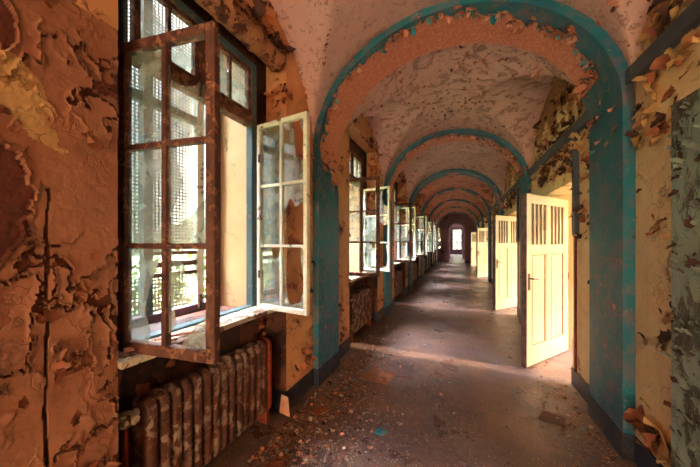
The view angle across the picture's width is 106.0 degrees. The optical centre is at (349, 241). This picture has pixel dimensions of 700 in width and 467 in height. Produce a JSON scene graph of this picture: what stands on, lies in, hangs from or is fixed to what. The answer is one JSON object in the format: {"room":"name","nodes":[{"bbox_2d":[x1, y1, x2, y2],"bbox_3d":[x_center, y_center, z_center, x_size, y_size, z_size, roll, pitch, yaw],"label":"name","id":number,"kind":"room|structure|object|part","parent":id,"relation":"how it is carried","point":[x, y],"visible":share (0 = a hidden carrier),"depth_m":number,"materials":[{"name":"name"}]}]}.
{"room":"abandoned building corridor","nodes":[
{"label":"abandoned building corridor","id":0,"kind":"room"},
{"bbox_2d":[75,0,436,460],"bbox_3d":[1.338,-0.450,7.774,0.819,3.900,23.800,0,0,22],"label":"wall","id":1,"kind":"structure","parent":0,"point":[285,93],"depth_m":2.45,"materials":[{"name":"orange paint"}]},
{"bbox_2d":[0,0,120,466],"bbox_3d":[-1.129,-0.125,0.908,0.253,3.250,0.702,0,0,2],"label":"wall","id":2,"kind":"structure","parent":1,"relation":"attached to","point":[59,406],"depth_m":1.00,"materials":[{"name":"brown paint"}]},
{"bbox_2d":[116,0,309,369],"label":"window","id":3,"kind":"structure","parent":1,"relation":"in","point":[203,84],"depth_m":1.80,"materials":[{"name":"brown wood"}]},
{"bbox_2d":[123,337,177,352],"bbox_3d":[-1.006,0.522,1.341,0.032,0.016,0.220,0,0,42],"label":"wood splinter","id":4,"kind":"object","parent":3,"relation":"on","point":[128,349],"visible":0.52,"depth_m":1.27,"materials":[{"name":"pink paint"}]},
{"bbox_2d":[130,0,198,81],"bbox_3d":[-1.084,-1.235,1.574,0.040,0.380,0.378,0,0,22],"label":"light","id":5,"kind":"object","parent":3,"relation":"on","point":[171,7],"depth_m":1.58,"materials":[{"name":"clear glass"}]},
{"bbox_3d":[-1.407,-0.990,1.854,0.040,0.060,0.692,0,0,22],"label":"rail","id":6,"kind":"part","parent":3,"relation":"part of","materials":[{"name":"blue wood"}]},
{"bbox_3d":[-0.872,-0.217,1.253,0.575,1.525,0.038,0,0,14],"label":"sash","id":7,"kind":"part","parent":3,"relation":"part of","materials":[{"name":"red wood"}]},
{"bbox_2d":[154,330,187,340],"bbox_3d":[-0.988,0.522,1.464,0.034,0.015,0.160,0,0,34],"label":"wood splinter","id":8,"kind":"object","parent":3,"relation":"on","point":[181,332],"visible":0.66,"depth_m":1.47,"materials":[{"name":"pink paint"}]},
{"bbox_3d":[-1.339,0.168,2.019,0.040,0.185,0.336,0,0,22],"label":"rail","id":9,"kind":"part","parent":3,"relation":"part of","materials":[{"name":"red wood"}]},
{"bbox_3d":[-1.370,-0.710,1.945,0.070,2.560,0.944,0,0,22],"label":"frame","id":10,"kind":"part","parent":3,"relation":"part of","materials":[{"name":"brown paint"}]},
{"bbox_3d":[-0.997,-0.455,1.792,0.065,2.050,0.960,0,0,22],"label":"frame","id":11,"kind":"part","parent":3,"relation":"part of","materials":[{"name":"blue wood"}]},
{"bbox_2d":[184,330,198,334],"bbox_3d":[-0.912,0.522,1.519,0.072,0.014,0.027,0,0,-22],"label":"bit","id":12,"kind":"object","parent":3,"relation":"on","point":[192,331],"visible":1,"depth_m":1.51,"materials":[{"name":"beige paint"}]},
{"bbox_2d":[220,43,250,113],"bbox_3d":[-0.912,-1.235,1.992,0.040,0.380,0.413,0,0,22],"label":"light","id":13,"kind":"object","parent":3,"relation":"on","point":[231,55],"depth_m":2.03,"materials":[{"name":"clear glass"}]},
{"bbox_3d":[-0.532,-0.205,2.061,0.515,1.500,0.038,0,0,28],"label":"sash","id":14,"kind":"part","parent":3,"relation":"part of","materials":[{"name":"white wood"}]},
{"bbox_2d":[194,0,285,71],"bbox_3d":[-0.859,-1.579,1.779,0.201,0.198,1.160,0,0,22],"label":"beam","id":15,"kind":"structure","parent":1,"relation":"attached to","point":[229,13],"depth_m":1.91,"materials":[{"name":"orange paint"}]},
{"bbox_2d":[116,0,435,466],"bbox_3d":[1.575,-0.250,8.492,0.712,3.500,21.310,0,0,22],"label":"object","id":16,"kind":"structure","parent":1,"relation":"attached to","point":[233,338],"depth_m":2.16,"materials":[{"name":"paint"}]},
{"bbox_2d":[221,53,358,306],"bbox_3d":[1.471,-0.716,8.394,0.355,2.571,20.862,0,0,22],"label":"trim","id":17,"kind":"structure","parent":1,"relation":"attached to","point":[233,134],"depth_m":2.32,"materials":[{"name":"beige paint"}]},
{"bbox_2d":[271,260,436,409],"bbox_3d":[1.736,1.413,8.142,0.304,0.175,22.799,0,0,22],"label":"baseboard","id":18,"kind":"structure","parent":1,"relation":"attached to","point":[314,377],"depth_m":2.75,"materials":[{"name":"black paint"}]},
{"bbox_2d":[349,147,389,281],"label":"window","id":19,"kind":"structure","parent":1,"relation":"in","point":[358,182],"depth_m":4.13,"materials":[{"name":"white wood"}]},
{"bbox_2d":[349,152,351,175],"bbox_3d":[-0.060,-1.235,4.072,0.040,0.380,0.378,0,0,22],"label":"light","id":20,"kind":"object","parent":19,"relation":"on","point":[350,154],"depth_m":4.22,"materials":[{"name":"clear glass"}]},
{"bbox_3d":[0.027,-0.455,4.290,0.065,2.050,0.960,0,0,22],"label":"frame","id":21,"kind":"part","parent":19,"relation":"part of","materials":[{"name":"red wood"}]},
{"bbox_2d":[354,155,361,177],"bbox_3d":[0.112,-1.235,4.491,0.040,0.380,0.413,0,0,22],"label":"light","id":22,"kind":"object","parent":19,"relation":"on","point":[358,159],"depth_m":4.52,"materials":[{"name":"clear glass"}]},
{"bbox_3d":[0.159,-0.210,3.798,0.545,1.420,0.038,0,0,19],"label":"sash","id":23,"kind":"part","parent":19,"relation":"part of","materials":[{"name":"red wood"}]},
{"bbox_3d":[0.455,-0.210,4.514,0.515,1.420,0.038,0,0,37],"label":"sash","id":24,"kind":"part","parent":19,"relation":"part of","materials":[{"name":"white wood"}]},
{"bbox_2d":[394,186,415,265],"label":"window","id":25,"kind":"structure","parent":1,"relation":"in","point":[397,260],"depth_m":6.95,"materials":[{"name":"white wood"}]},
{"bbox_3d":[1.083,-0.455,6.867,0.065,2.050,0.960,0,0,22],"label":"frame","id":26,"kind":"part","parent":25,"relation":"part of","materials":[{"name":"red wood"}]},
{"bbox_3d":[1.210,-0.210,6.361,0.545,1.420,0.038,0,0,22],"label":"sash","id":27,"kind":"part","parent":25,"relation":"part of","materials":[{"name":"white wood"}]},
{"bbox_3d":[1.517,-0.210,7.099,0.515,1.420,0.038,0,0,35],"label":"sash","id":28,"kind":"part","parent":25,"relation":"part of","materials":[{"name":"white wood"}]},
{"bbox_2d":[413,214,426,257],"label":"window","id":29,"kind":"structure","parent":1,"relation":"in","point":[417,215],"depth_m":8.99,"materials":[{"name":"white wood"}]},
{"bbox_2d":[425,220,433,253],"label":"window","id":30,"kind":"structure","parent":1,"relation":"in","point":[431,221],"depth_m":12.24,"materials":[{"name":"white wood"}]},
{"bbox_2d":[430,224,437,250],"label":"window","id":31,"kind":"structure","parent":1,"relation":"in","point":[434,224],"depth_m":14.21,"materials":[{"name":"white wood"}]},
{"bbox_2d":[435,227,440,249],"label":"window","id":32,"kind":"structure","parent":1,"relation":"in","point":[435,227],"depth_m":16.97,"materials":[{"name":"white wood"}]},
{"bbox_2d":[420,188,490,277],"bbox_3d":[4.097,-0.281,10.371,2.524,3.563,0.500,0,0,22],"label":"trim","id":33,"kind":"structure","parent":1,"relation":"attached to","point":[473,193],"depth_m":10.26,"materials":[{"name":"teal paint"}]},
{"bbox_2d":[408,168,503,285],"bbox_3d":[3.005,-0.281,7.706,2.524,3.563,0.500,0,0,22],"label":"trim","id":34,"kind":"structure","parent":1,"relation":"attached to","point":[457,171],"depth_m":7.68,"materials":[{"name":"teal paint"}]},
{"bbox_2d":[428,199,483,267],"bbox_3d":[5.197,-0.281,13.054,2.524,3.563,0.500,0,0,22],"label":"trim","id":35,"kind":"structure","parent":1,"relation":"attached to","point":[451,200],"depth_m":13.07,"materials":[{"name":"teal paint"}]},
{"bbox_2d":[433,206,478,262],"bbox_3d":[6.297,-0.281,15.738,2.524,3.563,0.500,0,0,22],"label":"trim","id":36,"kind":"structure","parent":1,"relation":"attached to","point":[458,207],"depth_m":15.78,"materials":[{"name":"teal paint"}]},
{"bbox_2d":[383,128,530,313],"bbox_3d":[1.933,-0.281,5.090,2.524,3.563,0.506,0,0,22],"label":"trim","id":37,"kind":"structure","parent":1,"relation":"attached to","point":[493,141],"depth_m":5.10,"materials":[{"name":"teal paint"}]},
{"bbox_2d":[313,0,635,435],"bbox_3d":[0.877,-0.281,2.513,2.526,3.563,0.515,0,0,22],"label":"archway","id":38,"kind":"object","parent":1,"relation":"attached to","point":[559,33],"depth_m":2.19,"materials":[{"name":"teal paint"}]},
{"bbox_2d":[203,254,637,466],"bbox_3d":[6.798,1.600,13.316,6.720,0.200,38.200,0,0,22],"label":"floor","id":39,"kind":"structure","parent":0,"point":[454,274],"depth_m":2.46,"materials":[{"name":"concrete"}]},
{"bbox_2d":[119,337,271,466],"bbox_3d":[-0.905,1.150,1.740,0.155,0.700,1.040,0,0,22],"label":"radiator","id":40,"kind":"object","parent":39,"relation":"on","point":[186,421],"visible":0.98,"depth_m":1.60,"materials":[{"name":"metal"}]},
{"bbox_2d":[263,452,290,466],"bbox_3d":[-0.483,1.496,1.777,0.105,0.007,0.171,0,0,43],"label":"plaster slab","id":41,"kind":"object","parent":39,"relation":"on","point":[273,462],"visible":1,"depth_m":1.78,"materials":[{"name":"brown paint"}]},
{"bbox_2d":[279,394,289,416],"bbox_3d":[-0.562,1.405,2.257,0.086,0.190,0.045,0,0,-23],"label":"plaster slab","id":42,"kind":"object","parent":39,"relation":"on","point":[284,403],"visible":1,"depth_m":2.25,"materials":[{"name":"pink paint"}]},
{"bbox_2d":[309,405,328,415],"bbox_3d":[-0.274,1.494,2.338,0.143,0.010,0.107,0,0,-41],"label":"plaster slab","id":43,"kind":"object","parent":39,"relation":"on","point":[315,410],"visible":0.99,"depth_m":2.33,"materials":[{"name":"brown paint"}]},
{"bbox_2d":[349,286,371,342],"bbox_3d":[0.144,1.150,4.299,0.155,0.700,1.040,0,0,22],"label":"radiator","id":44,"kind":"object","parent":39,"relation":"on","point":[360,301],"visible":0.88,"depth_m":4.17,"materials":[{"name":"metal"}]},
{"bbox_2d":[360,366,380,380],"bbox_3d":[0.257,1.494,2.991,0.141,0.011,0.328,0,0,35],"label":"scrap","id":45,"kind":"object","parent":39,"relation":"on","point":[371,374],"visible":1,"depth_m":2.98,"materials":[{"name":"brown paper"}]},
{"bbox_2d":[373,427,388,435],"bbox_3d":[0.242,1.497,2.068,0.098,0.005,0.085,0,0,-41],"label":"plaster slab","id":46,"kind":"object","parent":39,"relation":"on","point":[380,431],"visible":1,"depth_m":2.07,"materials":[{"name":"teal paint"}]},
{"bbox_2d":[373,369,396,383],"bbox_3d":[0.391,1.490,2.905,0.171,0.018,0.292,0,0,28],"label":"scrap","id":47,"kind":"object","parent":39,"relation":"on","point":[385,377],"visible":1,"depth_m":2.90,"materials":[{"name":"brown paper"}]},
{"bbox_2d":[394,270,402,296],"bbox_3d":[1.200,1.150,6.876,0.155,0.700,1.040,0,0,22],"label":"radiator","id":48,"kind":"object","parent":39,"relation":"on","point":[398,283],"visible":0.74,"depth_m":6.82,"materials":[{"name":"metal"}]},
{"bbox_2d":[413,263,416,280],"bbox_3d":[2.273,1.150,9.494,0.155,0.700,1.040,0,0,22],"label":"radiator","id":49,"kind":"object","parent":39,"relation":"on","point":[414,264],"visible":0.52,"depth_m":9.55,"materials":[{"name":"metal"}]},
{"bbox_2d":[246,273,622,466],"bbox_3d":[2.495,1.475,6.484,2.410,0.048,12.523,0,0,22],"label":"debris","id":50,"kind":"object","parent":39,"relation":"on","point":[274,443],"visible":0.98,"depth_m":2.22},
{"bbox_2d":[538,411,565,427],"bbox_3d":[1.703,1.494,2.231,0.184,0.010,0.157,0,0,38],"label":"plaster slab","id":51,"kind":"object","parent":39,"relation":"on","point":[546,416],"visible":1,"depth_m":2.22,"materials":[{"name":"paint"}]},
{"bbox_2d":[345,8,507,204],"bbox_3d":[2.653,-2.325,7.396,3.540,0.150,24.500,0,0,22],"label":"ceiling slab","id":52,"kind":"structure","parent":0,"point":[424,8],"depth_m":5.30,"materials":[{"name":"beige paint"}]},
{"bbox_2d":[438,213,474,262],"bbox_3d":[10.448,-0.450,24.303,5.140,3.900,13.700,0,0,22],"label":"wall","id":53,"kind":"structure","parent":0,"point":[450,222],"depth_m":18.89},
{"bbox_2d":[452,229,461,249],"bbox_3d":[12.461,-0.225,30.719,1.000,2.350,0.080,0,0,22],"label":"window","id":54,"kind":"structure","parent":53,"relation":"in","point":[455,229],"depth_m":30.70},
{"bbox_2d":[266,0,651,223],"bbox_3d":[3.077,-1.504,7.871,2.532,1.134,22.300,0,0,22],"label":"ceiling","id":55,"kind":"structure","parent":0,"point":[502,91],"depth_m":3.24,"materials":[{"name":"paint"}]},
{"bbox_2d":[572,236,572,337],"bbox_3d":[5.356,-0.250,6.645,2.030,3.500,22.960,0,0,22],"label":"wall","id":56,"kind":"structure","parent":0,"point":[572,236],"depth_m":4.12,"materials":[{"name":"paint"}]},
{"bbox_2d":[476,0,699,466],"bbox_3d":[4.039,-0.450,6.666,0.423,3.900,23.800,0,0,22],"label":"wall","id":57,"kind":"structure","parent":0,"point":[672,76],"depth_m":1.69,"materials":[{"name":"beige paint"}]},
{"bbox_2d":[437,212,475,262],"bbox_3d":[7.397,-0.281,18.421,2.524,3.563,0.500,0,0,22],"label":"trim","id":58,"kind":"structure","parent":57,"relation":"attached to","point":[450,212],"depth_m":18.29,"materials":[{"name":"teal paint"}]},
{"bbox_2d":[470,232,475,265],"bbox_3d":[7.950,0.460,16.585,1.053,2.060,0.167,0,0,-26],"label":"door","id":59,"kind":"structure","parent":57,"relation":"in","point":[472,234],"depth_m":16.43,"materials":[{"name":"beige paint"}]},
{"bbox_3d":[7.744,0.710,16.499,0.369,1.139,0.036,0,0,-29],"label":"panel","id":60,"kind":"part","parent":59,"relation":"part of","materials":[{"name":"beige paint"}]},
{"bbox_2d":[476,228,487,276],"bbox_3d":[5.751,0.460,11.218,1.053,2.060,0.167,0,0,-26],"label":"door","id":61,"kind":"structure","parent":57,"relation":"in","point":[481,233],"depth_m":11.11,"materials":[{"name":"beige paint"}]},
{"bbox_3d":[5.544,0.710,11.132,0.369,1.139,0.036,0,0,-29],"label":"panel","id":62,"kind":"part","parent":61,"relation":"part of","materials":[{"name":"beige paint"}]},
{"bbox_2d":[480,231,484,241],"bbox_3d":[5.544,-0.210,11.132,0.368,0.498,0.036,0,0,-29],"label":"grille","id":63,"kind":"object","parent":61,"relation":"attached to","point":[482,233],"depth_m":11.16,"materials":[{"name":"beige paint"}]},
{"bbox_3d":[5.946,0.710,11.357,0.369,1.139,0.036,0,0,-29],"label":"panel","id":64,"kind":"part","parent":61,"relation":"part of","materials":[{"name":"beige paint"}]},
{"bbox_2d":[492,215,516,310],"bbox_3d":[3.585,0.460,5.935,1.053,2.060,0.167,0,0,-26],"label":"door","id":65,"kind":"structure","parent":57,"relation":"in","point":[504,261],"depth_m":5.87,"materials":[{"name":"beige paint"}]},
{"bbox_3d":[3.379,0.710,5.849,0.369,1.139,0.036,0,0,-29],"label":"panel","id":66,"kind":"part","parent":65,"relation":"part of","materials":[{"name":"beige paint"}]},
{"bbox_2d":[498,220,507,242],"bbox_3d":[3.379,-0.210,5.849,0.368,0.498,0.036,0,0,-29],"label":"grille","id":67,"kind":"object","parent":65,"relation":"attached to","point":[502,224],"depth_m":5.83,"materials":[{"name":"beige paint"}]},
{"bbox_3d":[3.780,0.710,6.073,0.369,1.139,0.036,0,0,-29],"label":"panel","id":68,"kind":"part","parent":65,"relation":"part of","materials":[{"name":"beige paint"}]},
{"bbox_2d":[510,221,516,242],"bbox_3d":[3.780,-0.210,6.073,0.368,0.498,0.036,0,0,-29],"label":"grille","id":69,"kind":"object","parent":65,"relation":"attached to","point":[512,223],"depth_m":6.05,"materials":[{"name":"beige paint"}]},
{"bbox_2d":[516,187,518,307],"bbox_3d":[3.338,0.120,5.246,0.038,2.399,0.070,0,0,22],"label":"conduit","id":70,"kind":"object","parent":57,"relation":"attached to","point":[517,189],"visible":1,"depth_m":5.23,"materials":[{"name":"grey metal"}]},
{"bbox_2d":[520,193,567,367],"bbox_3d":[2.529,0.460,3.358,1.053,2.060,0.167,0,0,-26],"label":"door","id":71,"kind":"structure","parent":57,"relation":"in","point":[544,220],"depth_m":3.31,"materials":[{"name":"beige paint"}]},
{"bbox_3d":[2.155,0.480,3.178,0.126,0.200,0.163,0,0,-29],"label":"handle","id":72,"kind":"part","parent":71,"relation":"part of","materials":[{"name":"metal"}]},
{"bbox_3d":[2.322,0.710,3.272,0.369,1.139,0.036,0,0,-29],"label":"panel","id":73,"kind":"part","parent":71,"relation":"part of","materials":[{"name":"beige paint"}]},
{"bbox_3d":[2.322,0.710,3.272,0.325,1.095,0.033,0,0,-29],"label":"moulding","id":74,"kind":"part","parent":71,"relation":"part of","materials":[{"name":"beige wood"}]},
{"bbox_2d":[533,204,546,244],"bbox_3d":[2.322,-0.210,3.272,0.368,0.498,0.036,0,0,-29],"label":"grille","id":75,"kind":"object","parent":71,"relation":"attached to","point":[539,210],"depth_m":3.29,"materials":[{"name":"beige paint"}]},
{"bbox_3d":[2.724,0.710,3.496,0.369,1.139,0.036,0,0,-29],"label":"panel","id":76,"kind":"part","parent":71,"relation":"part of","materials":[{"name":"beige paint"}]},
{"bbox_3d":[2.724,0.710,3.496,0.325,1.095,0.033,0,0,-29],"label":"moulding","id":77,"kind":"part","parent":71,"relation":"part of","materials":[{"name":"beige wood"}]},
{"bbox_2d":[550,206,563,244],"bbox_3d":[2.724,-0.210,3.496,0.368,0.498,0.036,0,0,-29],"label":"grille","id":78,"kind":"object","parent":71,"relation":"attached to","point":[556,212],"depth_m":3.49,"materials":[{"name":"beige paint"}]},
{"bbox_2d":[569,194,571,349],"bbox_3d":[4.479,0.390,7.183,0.060,2.220,21.090,0,0,22],"label":"trim","id":79,"kind":"structure","parent":57,"relation":"attached to","point":[570,196],"depth_m":3.64,"materials":[{"name":"beige paint"}]},
{"bbox_2d":[572,133,578,372],"bbox_3d":[2.282,0.120,2.669,0.038,2.399,0.070,0,0,22],"label":"conduit","id":80,"kind":"object","parent":57,"relation":"attached to","point":[575,153],"visible":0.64,"depth_m":2.66,"materials":[{"name":"metal"}]},
{"bbox_2d":[488,277,663,466],"bbox_3d":[4.118,1.413,7.165,0.094,0.175,22.799,0,0,22],"label":"baseboard","id":81,"kind":"structure","parent":57,"relation":"attached to","point":[625,445],"depth_m":1.92,"materials":[{"name":"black paint"}]},
{"bbox_2d":[475,0,699,224],"bbox_3d":[3.984,-1.130,6.840,0.054,0.100,23.480,0,0,22],"label":"cable trunking","id":82,"kind":"object","parent":57,"relation":"attached to","point":[689,19],"visible":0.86,"depth_m":1.61,"materials":[{"name":"brown metal"}]},
{"bbox_2d":[661,88,699,466],"bbox_3d":[1.484,0.370,0.772,0.104,2.260,1.464,0,0,22],"label":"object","id":83,"kind":"structure","parent":57,"relation":"attached to","point":[684,153],"depth_m":1.35,"materials":[{"name":"grey paint"}]},
{"label":"outside","id":84,"kind":"structure","parent":0,"visible":0},
{"bbox_2d":[132,253,205,313],"bbox_3d":[5.689,2.100,13.879,80.000,0.200,90.000,0,0,22],"label":"ground","id":85,"kind":"structure","parent":84,"point":[135,259],"depth_m":19.54,"materials":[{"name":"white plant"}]},
{"bbox_2d":[132,196,460,316],"bbox_3d":[1.794,0.035,18.399,9.068,4.150,43.581,0,0,34],"label":"hedge","id":86,"kind":"object","parent":85,"relation":"on","point":[455,232],"visible":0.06,"depth_m":6.49,"materials":[{"name":"green plant"}]}
]}

